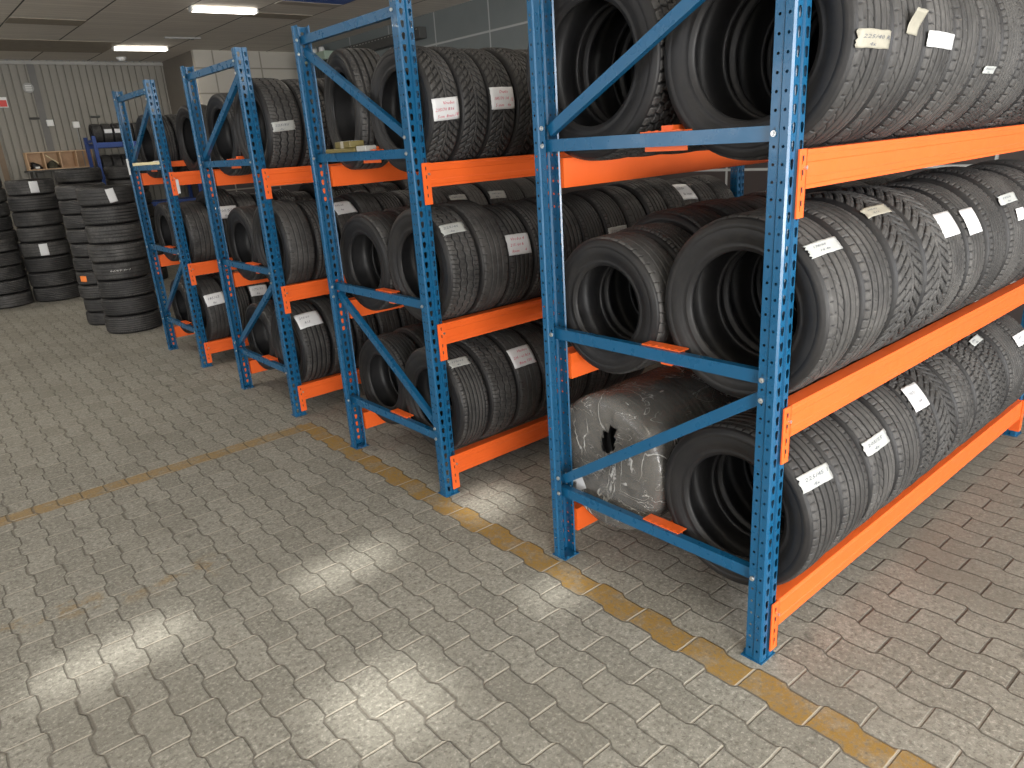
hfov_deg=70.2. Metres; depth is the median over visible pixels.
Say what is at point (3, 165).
trim
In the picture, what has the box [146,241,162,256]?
tyre
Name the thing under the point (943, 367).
tyre
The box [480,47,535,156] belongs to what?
tyre
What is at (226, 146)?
tyre
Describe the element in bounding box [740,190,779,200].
tyre
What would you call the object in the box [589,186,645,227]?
tyre
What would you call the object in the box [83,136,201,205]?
storage rack
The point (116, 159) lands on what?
tyre
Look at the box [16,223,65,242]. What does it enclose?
tyre
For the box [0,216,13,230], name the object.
tyre
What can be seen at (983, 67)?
tyre
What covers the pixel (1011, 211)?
tyre
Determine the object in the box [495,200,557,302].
tyre
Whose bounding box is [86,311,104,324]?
tyre
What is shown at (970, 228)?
tyre
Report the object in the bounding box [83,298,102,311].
tyre
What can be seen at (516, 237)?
tyre
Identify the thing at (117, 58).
smoke detector
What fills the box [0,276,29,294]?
tyre
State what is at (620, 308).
tyre
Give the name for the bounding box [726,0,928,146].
tyre
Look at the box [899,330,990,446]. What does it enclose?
tyre
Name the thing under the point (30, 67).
trim
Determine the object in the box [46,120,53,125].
junction box
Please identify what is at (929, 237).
tyre
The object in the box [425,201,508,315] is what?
tyre
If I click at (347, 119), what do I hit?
tyre
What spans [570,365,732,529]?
film
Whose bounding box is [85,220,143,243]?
tyre
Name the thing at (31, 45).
trim
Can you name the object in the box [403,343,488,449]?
tyre
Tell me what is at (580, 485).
paper sheet
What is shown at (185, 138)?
tyre
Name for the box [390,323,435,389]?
tyre
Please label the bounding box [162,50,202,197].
wall
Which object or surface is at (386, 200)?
tyre
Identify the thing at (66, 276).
tyre
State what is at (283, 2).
trim
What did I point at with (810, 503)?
tyre
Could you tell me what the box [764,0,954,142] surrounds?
tyre
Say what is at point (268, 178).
rack
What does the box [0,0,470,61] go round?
ceiling
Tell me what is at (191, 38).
recessed light
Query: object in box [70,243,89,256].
tyre
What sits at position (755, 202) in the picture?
tyre
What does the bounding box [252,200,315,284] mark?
tyre
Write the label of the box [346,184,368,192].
tyre
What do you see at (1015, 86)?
tyre
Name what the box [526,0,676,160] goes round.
tyre
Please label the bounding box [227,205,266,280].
tyre
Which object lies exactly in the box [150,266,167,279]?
tyre
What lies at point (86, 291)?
tyre
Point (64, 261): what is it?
tyre
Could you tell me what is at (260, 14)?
trim
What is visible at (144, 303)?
tyre
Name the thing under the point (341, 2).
trim
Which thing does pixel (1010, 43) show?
tyre
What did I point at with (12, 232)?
tyre
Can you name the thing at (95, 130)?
tyre
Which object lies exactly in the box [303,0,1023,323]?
wall
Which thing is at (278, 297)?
tyre
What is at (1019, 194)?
tyre
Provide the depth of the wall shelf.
13.18 m
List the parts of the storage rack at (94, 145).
post, post, post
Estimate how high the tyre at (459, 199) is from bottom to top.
0.590 m
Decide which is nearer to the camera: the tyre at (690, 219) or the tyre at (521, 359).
the tyre at (690, 219)
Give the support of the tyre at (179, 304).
on the rack at (156, 261)
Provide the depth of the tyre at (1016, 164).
3.73 m
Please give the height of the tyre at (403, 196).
0.600 m
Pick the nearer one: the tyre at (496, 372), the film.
the film
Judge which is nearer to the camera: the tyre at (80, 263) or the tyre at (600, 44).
the tyre at (600, 44)
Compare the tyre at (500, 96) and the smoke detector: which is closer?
the tyre at (500, 96)
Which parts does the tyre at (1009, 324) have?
casing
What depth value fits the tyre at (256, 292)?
7.04 m
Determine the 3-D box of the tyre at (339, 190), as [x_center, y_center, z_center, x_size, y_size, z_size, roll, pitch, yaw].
[-1.859,-1.812,7.716,0.200,0.620,0.620,-19,23,-37]
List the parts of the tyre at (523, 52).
casing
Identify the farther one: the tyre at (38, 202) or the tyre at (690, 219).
the tyre at (38, 202)
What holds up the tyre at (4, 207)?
on the tyre at (6, 223)
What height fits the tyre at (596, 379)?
0.620 m
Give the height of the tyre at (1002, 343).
0.644 m
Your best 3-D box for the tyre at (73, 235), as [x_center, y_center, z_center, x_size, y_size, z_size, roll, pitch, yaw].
[-5.159,-1.848,8.954,0.554,0.165,0.554,-13,20,-25]
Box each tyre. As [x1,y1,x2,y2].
[0,188,6,201]
[0,202,10,216]
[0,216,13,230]
[0,229,18,242]
[0,236,16,252]
[0,249,22,266]
[0,263,23,280]
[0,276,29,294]
[0,289,33,308]
[4,178,54,195]
[7,193,58,211]
[12,208,63,226]
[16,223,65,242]
[19,238,70,257]
[23,269,28,280]
[24,253,73,272]
[28,267,76,287]
[32,281,79,301]
[54,167,102,183]
[55,182,104,199]
[57,181,101,185]
[58,199,81,214]
[63,214,86,228]
[65,228,88,242]
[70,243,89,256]
[72,257,92,270]
[75,184,134,206]
[76,271,97,284]
[78,284,101,298]
[81,202,139,225]
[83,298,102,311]
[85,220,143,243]
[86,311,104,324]
[87,238,147,262]
[88,124,103,142]
[92,257,149,280]
[97,273,154,298]
[99,124,113,141]
[100,155,112,173]
[101,291,157,315]
[103,165,146,179]
[104,307,162,333]
[107,178,148,190]
[109,154,122,165]
[110,123,121,141]
[120,154,128,164]
[122,123,133,140]
[130,123,135,140]
[135,114,178,177]
[135,190,151,203]
[139,216,154,229]
[140,203,154,216]
[143,229,157,242]
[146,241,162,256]
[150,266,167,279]
[154,202,179,260]
[164,114,189,171]
[170,202,215,262]
[170,277,193,332]
[176,104,218,170]
[186,276,229,340]
[195,189,236,257]
[195,274,215,277]
[206,93,251,175]
[213,275,250,336]
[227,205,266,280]
[230,191,256,206]
[234,78,302,169]
[245,282,271,303]
[245,300,280,369]
[248,192,273,205]
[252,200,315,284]
[266,281,278,298]
[271,301,330,382]
[272,189,295,200]
[272,297,304,301]
[280,79,331,166]
[291,191,313,199]
[293,199,339,280]
[298,182,336,199]
[305,295,355,375]
[313,78,340,163]
[324,48,387,169]
[325,197,356,275]
[332,185,350,195]
[338,192,382,213]
[338,292,378,367]
[340,211,401,310]
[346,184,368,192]
[359,332,418,424]
[361,182,386,192]
[368,192,402,209]
[369,45,459,171]
[374,206,410,276]
[374,309,400,334]
[380,182,399,191]
[383,179,419,189]
[388,205,479,322]
[389,190,421,205]
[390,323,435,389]
[396,307,421,326]
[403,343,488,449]
[404,46,487,160]
[405,185,446,203]
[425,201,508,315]
[436,185,467,200]
[437,335,516,438]
[438,199,469,203]
[452,183,487,204]
[460,48,514,158]
[469,180,507,203]
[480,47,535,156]
[481,204,532,308]
[482,328,541,428]
[493,179,523,200]
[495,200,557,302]
[507,177,538,197]
[508,322,555,419]
[512,49,546,154]
[519,196,582,296]
[520,176,538,185]
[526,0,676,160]
[530,318,587,404]
[558,232,674,373]
[559,313,608,402]
[561,194,604,241]
[563,386,682,526]
[566,190,626,234]
[579,5,681,156]
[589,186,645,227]
[601,373,626,389]
[602,223,691,337]
[603,180,666,214]
[604,374,707,487]
[615,25,704,153]
[622,368,644,381]
[632,206,721,309]
[633,177,685,208]
[644,366,735,411]
[664,0,892,160]
[665,209,858,397]
[665,412,839,585]
[667,178,716,200]
[667,181,698,204]
[681,199,753,216]
[684,175,733,198]
[715,404,867,551]
[720,200,891,376]
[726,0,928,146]
[728,196,771,209]
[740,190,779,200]
[746,383,894,529]
[754,191,922,361]
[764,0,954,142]
[794,185,949,346]
[805,180,867,193]
[807,0,978,139]
[812,369,919,509]
[840,360,936,489]
[856,176,888,185]
[857,350,955,474]
[878,340,973,461]
[879,174,901,180]
[880,181,984,324]
[882,173,1005,313]
[889,187,964,332]
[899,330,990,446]
[910,0,1000,136]
[911,166,1023,304]
[918,321,1006,431]
[934,311,1022,419]
[935,0,1021,133]
[956,304,1023,406]
[958,0,1023,130]
[967,159,1023,278]
[968,164,1023,286]
[978,89,1023,128]
[978,169,1023,293]
[997,110,1023,126]
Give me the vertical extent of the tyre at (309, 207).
0.604 m
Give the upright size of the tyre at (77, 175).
0.204 m
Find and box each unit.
[23,149,95,170]
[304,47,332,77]
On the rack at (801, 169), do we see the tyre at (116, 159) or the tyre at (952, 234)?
the tyre at (952, 234)
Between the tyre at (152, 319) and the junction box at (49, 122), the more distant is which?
the junction box at (49, 122)
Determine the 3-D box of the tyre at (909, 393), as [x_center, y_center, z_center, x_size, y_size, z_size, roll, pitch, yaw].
[1.567,0.212,3.313,0.175,0.636,0.636,-19,23,-37]
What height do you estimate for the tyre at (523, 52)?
0.596 m
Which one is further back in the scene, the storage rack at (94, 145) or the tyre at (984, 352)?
the storage rack at (94, 145)
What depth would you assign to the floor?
3.08 m
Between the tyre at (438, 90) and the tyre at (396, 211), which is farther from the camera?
the tyre at (396, 211)
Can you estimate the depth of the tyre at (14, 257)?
10.55 m
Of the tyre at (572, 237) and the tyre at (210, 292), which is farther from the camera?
the tyre at (210, 292)
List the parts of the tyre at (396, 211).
casing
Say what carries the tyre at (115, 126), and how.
on the storage rack at (94, 145)
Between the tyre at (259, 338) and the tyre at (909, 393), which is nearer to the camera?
the tyre at (909, 393)
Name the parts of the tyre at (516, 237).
casing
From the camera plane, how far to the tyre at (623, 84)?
3.10 m
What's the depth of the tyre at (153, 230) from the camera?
12.10 m
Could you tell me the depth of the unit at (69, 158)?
13.41 m
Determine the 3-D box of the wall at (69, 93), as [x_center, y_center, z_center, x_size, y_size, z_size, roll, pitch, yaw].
[-11.720,-2.908,10.975,13.080,3.750,0.080,-19,23,-37]
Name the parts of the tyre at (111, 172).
casing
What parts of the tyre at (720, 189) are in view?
casing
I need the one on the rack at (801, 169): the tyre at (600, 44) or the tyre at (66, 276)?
the tyre at (600, 44)
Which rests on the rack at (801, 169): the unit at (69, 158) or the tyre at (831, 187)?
the tyre at (831, 187)
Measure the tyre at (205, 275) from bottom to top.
0.570 m
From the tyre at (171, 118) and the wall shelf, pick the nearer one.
the tyre at (171, 118)
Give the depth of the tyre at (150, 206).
11.98 m
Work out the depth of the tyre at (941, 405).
3.19 m
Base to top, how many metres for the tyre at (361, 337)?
0.616 m
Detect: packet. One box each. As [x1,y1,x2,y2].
[326,147,356,153]
[335,140,363,148]
[356,145,375,151]
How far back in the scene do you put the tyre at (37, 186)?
10.46 m
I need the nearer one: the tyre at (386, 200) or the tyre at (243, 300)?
the tyre at (386, 200)
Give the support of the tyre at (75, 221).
on the tyre at (73, 235)
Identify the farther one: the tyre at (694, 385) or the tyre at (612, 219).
the tyre at (612, 219)
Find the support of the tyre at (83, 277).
on the tyre at (86, 291)
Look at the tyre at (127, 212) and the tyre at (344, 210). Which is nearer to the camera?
the tyre at (344, 210)
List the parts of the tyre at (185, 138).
casing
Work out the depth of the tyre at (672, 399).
3.23 m
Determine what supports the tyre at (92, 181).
on the tyre
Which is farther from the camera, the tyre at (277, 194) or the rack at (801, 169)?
the tyre at (277, 194)
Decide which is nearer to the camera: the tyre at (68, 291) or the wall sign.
the tyre at (68, 291)
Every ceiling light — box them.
[111,46,168,50]
[188,5,257,14]
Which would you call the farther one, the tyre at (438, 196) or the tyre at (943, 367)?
the tyre at (438, 196)
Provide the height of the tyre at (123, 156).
0.344 m
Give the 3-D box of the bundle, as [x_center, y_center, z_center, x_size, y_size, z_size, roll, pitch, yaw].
[-8.407,-4.030,13.353,0.218,0.143,0.213,-19,23,-37]
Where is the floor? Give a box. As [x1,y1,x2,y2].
[0,264,1023,767]
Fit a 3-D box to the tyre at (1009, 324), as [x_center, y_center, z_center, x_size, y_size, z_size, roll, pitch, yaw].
[2.560,-0.122,4.114,0.230,0.636,0.636,-19,23,-37]
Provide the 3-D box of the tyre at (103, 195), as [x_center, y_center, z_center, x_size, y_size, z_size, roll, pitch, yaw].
[-4.643,-2.160,8.329,0.592,0.204,0.596,-19,23,-37]
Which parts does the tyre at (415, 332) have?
casing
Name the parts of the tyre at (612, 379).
casing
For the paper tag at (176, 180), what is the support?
attached to the rack at (156, 261)
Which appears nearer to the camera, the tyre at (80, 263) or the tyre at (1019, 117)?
the tyre at (1019, 117)
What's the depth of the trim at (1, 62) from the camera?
13.42 m
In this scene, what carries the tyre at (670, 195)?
on the rack at (434, 174)
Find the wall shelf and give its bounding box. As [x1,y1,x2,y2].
[24,166,97,178]
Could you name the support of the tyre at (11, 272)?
on the tyre at (20, 284)
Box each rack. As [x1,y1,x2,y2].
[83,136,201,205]
[112,80,382,367]
[180,47,388,416]
[291,0,743,497]
[527,0,1023,664]
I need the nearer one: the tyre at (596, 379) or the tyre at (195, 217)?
the tyre at (596, 379)
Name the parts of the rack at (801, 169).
post, plate, bar plate, bar plate, bar plate, plate, post, post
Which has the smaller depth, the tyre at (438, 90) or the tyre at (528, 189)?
the tyre at (438, 90)
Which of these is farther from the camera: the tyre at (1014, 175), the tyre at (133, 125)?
the tyre at (133, 125)
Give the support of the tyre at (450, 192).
on the rack at (268, 178)
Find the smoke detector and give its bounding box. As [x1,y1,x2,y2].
[116,57,126,60]
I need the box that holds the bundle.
[47,160,60,168]
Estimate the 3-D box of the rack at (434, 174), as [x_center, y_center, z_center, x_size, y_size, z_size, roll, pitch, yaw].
[0.283,-1.039,4.921,2.874,2.536,1.110,-19,23,-37]
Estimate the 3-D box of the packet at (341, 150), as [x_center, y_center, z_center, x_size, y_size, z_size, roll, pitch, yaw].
[-0.908,-1.286,4.006,0.090,0.022,0.300,-20,25,-41]
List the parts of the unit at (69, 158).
panel, cable coil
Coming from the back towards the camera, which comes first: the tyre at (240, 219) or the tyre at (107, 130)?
the tyre at (107, 130)
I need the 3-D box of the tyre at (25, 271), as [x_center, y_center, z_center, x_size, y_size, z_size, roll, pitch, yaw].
[-7.969,-1.663,11.443,0.628,0.204,0.628,-17,23,-35]
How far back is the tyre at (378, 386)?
4.71 m
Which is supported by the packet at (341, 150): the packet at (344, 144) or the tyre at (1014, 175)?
the packet at (344, 144)
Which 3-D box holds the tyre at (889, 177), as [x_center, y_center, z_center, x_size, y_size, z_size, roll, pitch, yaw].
[2.175,-0.958,4.400,0.230,0.604,0.604,-18,23,-37]
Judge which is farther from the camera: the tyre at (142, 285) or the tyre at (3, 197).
the tyre at (3, 197)
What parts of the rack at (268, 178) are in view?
post, bar plate, plate, bar plate, post, bar plate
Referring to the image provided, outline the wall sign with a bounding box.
[0,97,8,107]
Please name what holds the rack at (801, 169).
on the floor
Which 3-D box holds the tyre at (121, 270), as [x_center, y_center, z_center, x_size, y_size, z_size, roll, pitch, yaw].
[-4.598,-1.368,8.578,0.593,0.204,0.599,-19,23,-37]
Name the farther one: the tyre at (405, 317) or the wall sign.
the wall sign
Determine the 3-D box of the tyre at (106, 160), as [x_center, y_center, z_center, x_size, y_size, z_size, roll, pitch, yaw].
[-7.490,-4.047,13.446,0.164,0.344,0.344,-18,23,-37]
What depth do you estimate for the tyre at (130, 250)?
8.27 m
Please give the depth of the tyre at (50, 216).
10.59 m
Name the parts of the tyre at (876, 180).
casing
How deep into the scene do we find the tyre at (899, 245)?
2.57 m
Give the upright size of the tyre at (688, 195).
0.592 m
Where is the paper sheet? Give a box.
[570,468,585,489]
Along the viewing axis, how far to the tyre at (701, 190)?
5.07 m
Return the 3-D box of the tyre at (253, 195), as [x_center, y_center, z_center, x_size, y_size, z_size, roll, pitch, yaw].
[-2.480,-1.591,7.223,0.200,0.600,0.600,-19,24,-37]
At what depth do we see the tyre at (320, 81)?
5.14 m
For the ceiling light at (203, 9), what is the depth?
9.57 m
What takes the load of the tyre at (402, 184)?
on the rack at (156, 261)
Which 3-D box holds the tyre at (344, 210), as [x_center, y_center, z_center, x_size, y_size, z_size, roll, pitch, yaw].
[-1.359,-1.124,5.605,0.200,0.600,0.600,-19,23,-37]
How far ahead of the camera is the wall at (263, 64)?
13.75 m
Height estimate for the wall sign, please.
0.170 m
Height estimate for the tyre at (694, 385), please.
0.614 m
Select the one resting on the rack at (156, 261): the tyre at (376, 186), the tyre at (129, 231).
the tyre at (376, 186)
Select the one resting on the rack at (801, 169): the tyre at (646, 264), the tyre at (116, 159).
the tyre at (646, 264)
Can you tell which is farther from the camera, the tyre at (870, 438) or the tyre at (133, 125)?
the tyre at (133, 125)
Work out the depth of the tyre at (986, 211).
3.10 m
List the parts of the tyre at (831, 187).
casing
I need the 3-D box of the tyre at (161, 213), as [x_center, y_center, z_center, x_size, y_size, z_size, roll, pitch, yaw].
[-3.371,-1.524,7.276,0.205,0.576,0.576,-19,24,-38]
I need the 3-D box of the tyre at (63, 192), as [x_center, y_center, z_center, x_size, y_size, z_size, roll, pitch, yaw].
[-5.197,-2.328,8.795,0.544,0.165,0.544,4,20,23]
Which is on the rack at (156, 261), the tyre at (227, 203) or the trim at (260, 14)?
the tyre at (227, 203)
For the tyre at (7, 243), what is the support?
on the tyre at (14, 257)
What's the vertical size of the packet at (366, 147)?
0.028 m
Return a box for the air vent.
[23,83,33,92]
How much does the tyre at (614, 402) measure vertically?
0.614 m
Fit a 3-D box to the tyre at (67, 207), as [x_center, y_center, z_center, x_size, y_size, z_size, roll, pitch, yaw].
[-5.178,-2.171,8.855,0.568,0.165,0.568,5,20,25]
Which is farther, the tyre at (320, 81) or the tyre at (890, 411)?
the tyre at (320, 81)
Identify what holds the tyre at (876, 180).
on the rack at (801, 169)
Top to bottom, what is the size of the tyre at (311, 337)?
0.616 m
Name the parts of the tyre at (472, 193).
casing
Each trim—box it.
[0,39,121,52]
[0,61,162,65]
[0,142,17,227]
[4,17,85,25]
[26,64,58,184]
[244,12,312,19]
[275,0,340,7]
[284,0,353,4]
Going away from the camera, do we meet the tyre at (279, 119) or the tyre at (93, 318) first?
the tyre at (279, 119)
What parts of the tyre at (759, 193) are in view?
casing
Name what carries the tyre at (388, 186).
on the rack at (156, 261)
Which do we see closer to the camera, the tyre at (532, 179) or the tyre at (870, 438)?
the tyre at (870, 438)
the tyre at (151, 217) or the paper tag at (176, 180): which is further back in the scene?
the tyre at (151, 217)
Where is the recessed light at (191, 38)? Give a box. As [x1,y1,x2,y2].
[164,37,200,39]
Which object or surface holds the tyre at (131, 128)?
on the storage rack at (94, 145)
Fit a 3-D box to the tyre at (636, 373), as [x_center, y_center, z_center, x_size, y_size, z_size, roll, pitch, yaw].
[0.665,-0.284,5.030,0.195,0.610,0.610,-18,23,-37]
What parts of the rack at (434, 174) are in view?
post, plate, bar plate, bar plate, bar plate, post, plate, post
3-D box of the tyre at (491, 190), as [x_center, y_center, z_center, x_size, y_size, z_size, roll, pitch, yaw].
[-0.272,-1.502,6.473,0.200,0.620,0.620,-19,24,-38]
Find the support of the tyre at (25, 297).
on the floor
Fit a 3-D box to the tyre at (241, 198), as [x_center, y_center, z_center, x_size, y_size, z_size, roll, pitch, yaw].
[-2.634,-1.551,7.091,0.200,0.620,0.620,-19,23,-37]
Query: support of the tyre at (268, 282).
on the rack at (156, 261)
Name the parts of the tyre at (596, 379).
casing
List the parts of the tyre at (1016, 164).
casing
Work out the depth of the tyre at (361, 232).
4.41 m
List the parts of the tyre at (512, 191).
casing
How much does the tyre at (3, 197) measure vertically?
0.204 m
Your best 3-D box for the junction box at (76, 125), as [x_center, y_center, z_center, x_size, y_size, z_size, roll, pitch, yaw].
[-8.097,-4.432,13.710,0.110,0.955,0.066,-19,23,-37]
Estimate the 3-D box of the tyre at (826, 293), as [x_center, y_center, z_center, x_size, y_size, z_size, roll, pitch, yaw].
[0.847,-0.273,2.532,0.225,0.644,0.644,-19,24,-37]
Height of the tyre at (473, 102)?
0.596 m
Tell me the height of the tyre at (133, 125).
0.344 m
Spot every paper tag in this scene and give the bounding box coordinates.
[126,159,130,174]
[175,179,180,193]
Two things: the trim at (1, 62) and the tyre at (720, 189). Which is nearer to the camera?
the tyre at (720, 189)
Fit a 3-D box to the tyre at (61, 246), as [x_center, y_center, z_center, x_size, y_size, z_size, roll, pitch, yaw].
[-7.022,-2.051,10.958,0.642,0.217,0.646,-19,23,-37]
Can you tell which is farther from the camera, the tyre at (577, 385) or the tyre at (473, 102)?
the tyre at (577, 385)
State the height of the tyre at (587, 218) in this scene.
0.592 m
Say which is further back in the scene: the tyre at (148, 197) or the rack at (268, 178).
the tyre at (148, 197)
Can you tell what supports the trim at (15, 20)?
attached to the ceiling
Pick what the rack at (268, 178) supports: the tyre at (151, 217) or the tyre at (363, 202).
the tyre at (363, 202)
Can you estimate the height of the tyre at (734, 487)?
0.636 m
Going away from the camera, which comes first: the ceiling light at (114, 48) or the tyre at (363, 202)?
the tyre at (363, 202)
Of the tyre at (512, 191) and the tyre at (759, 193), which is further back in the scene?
the tyre at (512, 191)
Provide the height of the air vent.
0.168 m
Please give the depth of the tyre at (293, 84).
5.04 m
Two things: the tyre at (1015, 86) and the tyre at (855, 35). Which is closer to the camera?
the tyre at (855, 35)
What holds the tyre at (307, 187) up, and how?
on the rack at (156, 261)
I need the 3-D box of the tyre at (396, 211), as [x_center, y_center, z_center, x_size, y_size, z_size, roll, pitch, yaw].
[-0.661,-0.803,4.542,0.200,0.590,0.590,-19,24,-38]
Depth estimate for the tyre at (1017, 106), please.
3.16 m
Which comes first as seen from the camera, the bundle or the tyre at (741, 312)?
the tyre at (741, 312)
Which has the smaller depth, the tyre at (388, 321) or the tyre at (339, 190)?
the tyre at (388, 321)
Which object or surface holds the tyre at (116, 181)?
on the tyre at (148, 197)
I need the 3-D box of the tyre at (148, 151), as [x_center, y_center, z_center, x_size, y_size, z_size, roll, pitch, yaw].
[-3.423,-2.292,7.024,0.210,0.584,0.584,-19,24,-38]
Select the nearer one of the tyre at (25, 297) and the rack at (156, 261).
the rack at (156, 261)
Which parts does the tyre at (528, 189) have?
casing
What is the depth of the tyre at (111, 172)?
11.57 m
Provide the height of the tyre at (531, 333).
0.610 m
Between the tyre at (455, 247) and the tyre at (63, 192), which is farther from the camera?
the tyre at (63, 192)
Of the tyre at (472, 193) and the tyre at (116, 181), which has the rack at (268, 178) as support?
the tyre at (472, 193)
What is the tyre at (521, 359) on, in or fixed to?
on the rack at (434, 174)
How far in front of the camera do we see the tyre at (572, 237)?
4.21 m
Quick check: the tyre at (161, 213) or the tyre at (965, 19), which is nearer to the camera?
the tyre at (965, 19)
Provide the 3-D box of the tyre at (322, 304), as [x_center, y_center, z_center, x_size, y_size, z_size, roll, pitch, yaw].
[-1.458,-0.380,5.716,0.200,0.620,0.620,-19,23,-37]
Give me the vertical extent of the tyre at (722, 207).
0.610 m
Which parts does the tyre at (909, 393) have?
casing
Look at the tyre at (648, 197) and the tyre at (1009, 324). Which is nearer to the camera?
the tyre at (1009, 324)
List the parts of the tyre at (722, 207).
casing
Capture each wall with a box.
[0,60,187,272]
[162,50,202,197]
[191,50,301,192]
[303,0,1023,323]
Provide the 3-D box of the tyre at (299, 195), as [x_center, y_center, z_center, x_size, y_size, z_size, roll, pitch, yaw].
[-2.171,-1.681,7.481,0.200,0.576,0.576,-19,24,-38]
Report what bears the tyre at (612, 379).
on the rack at (434, 174)
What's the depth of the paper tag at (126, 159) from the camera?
7.09 m
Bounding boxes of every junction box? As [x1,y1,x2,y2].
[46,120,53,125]
[72,121,85,165]

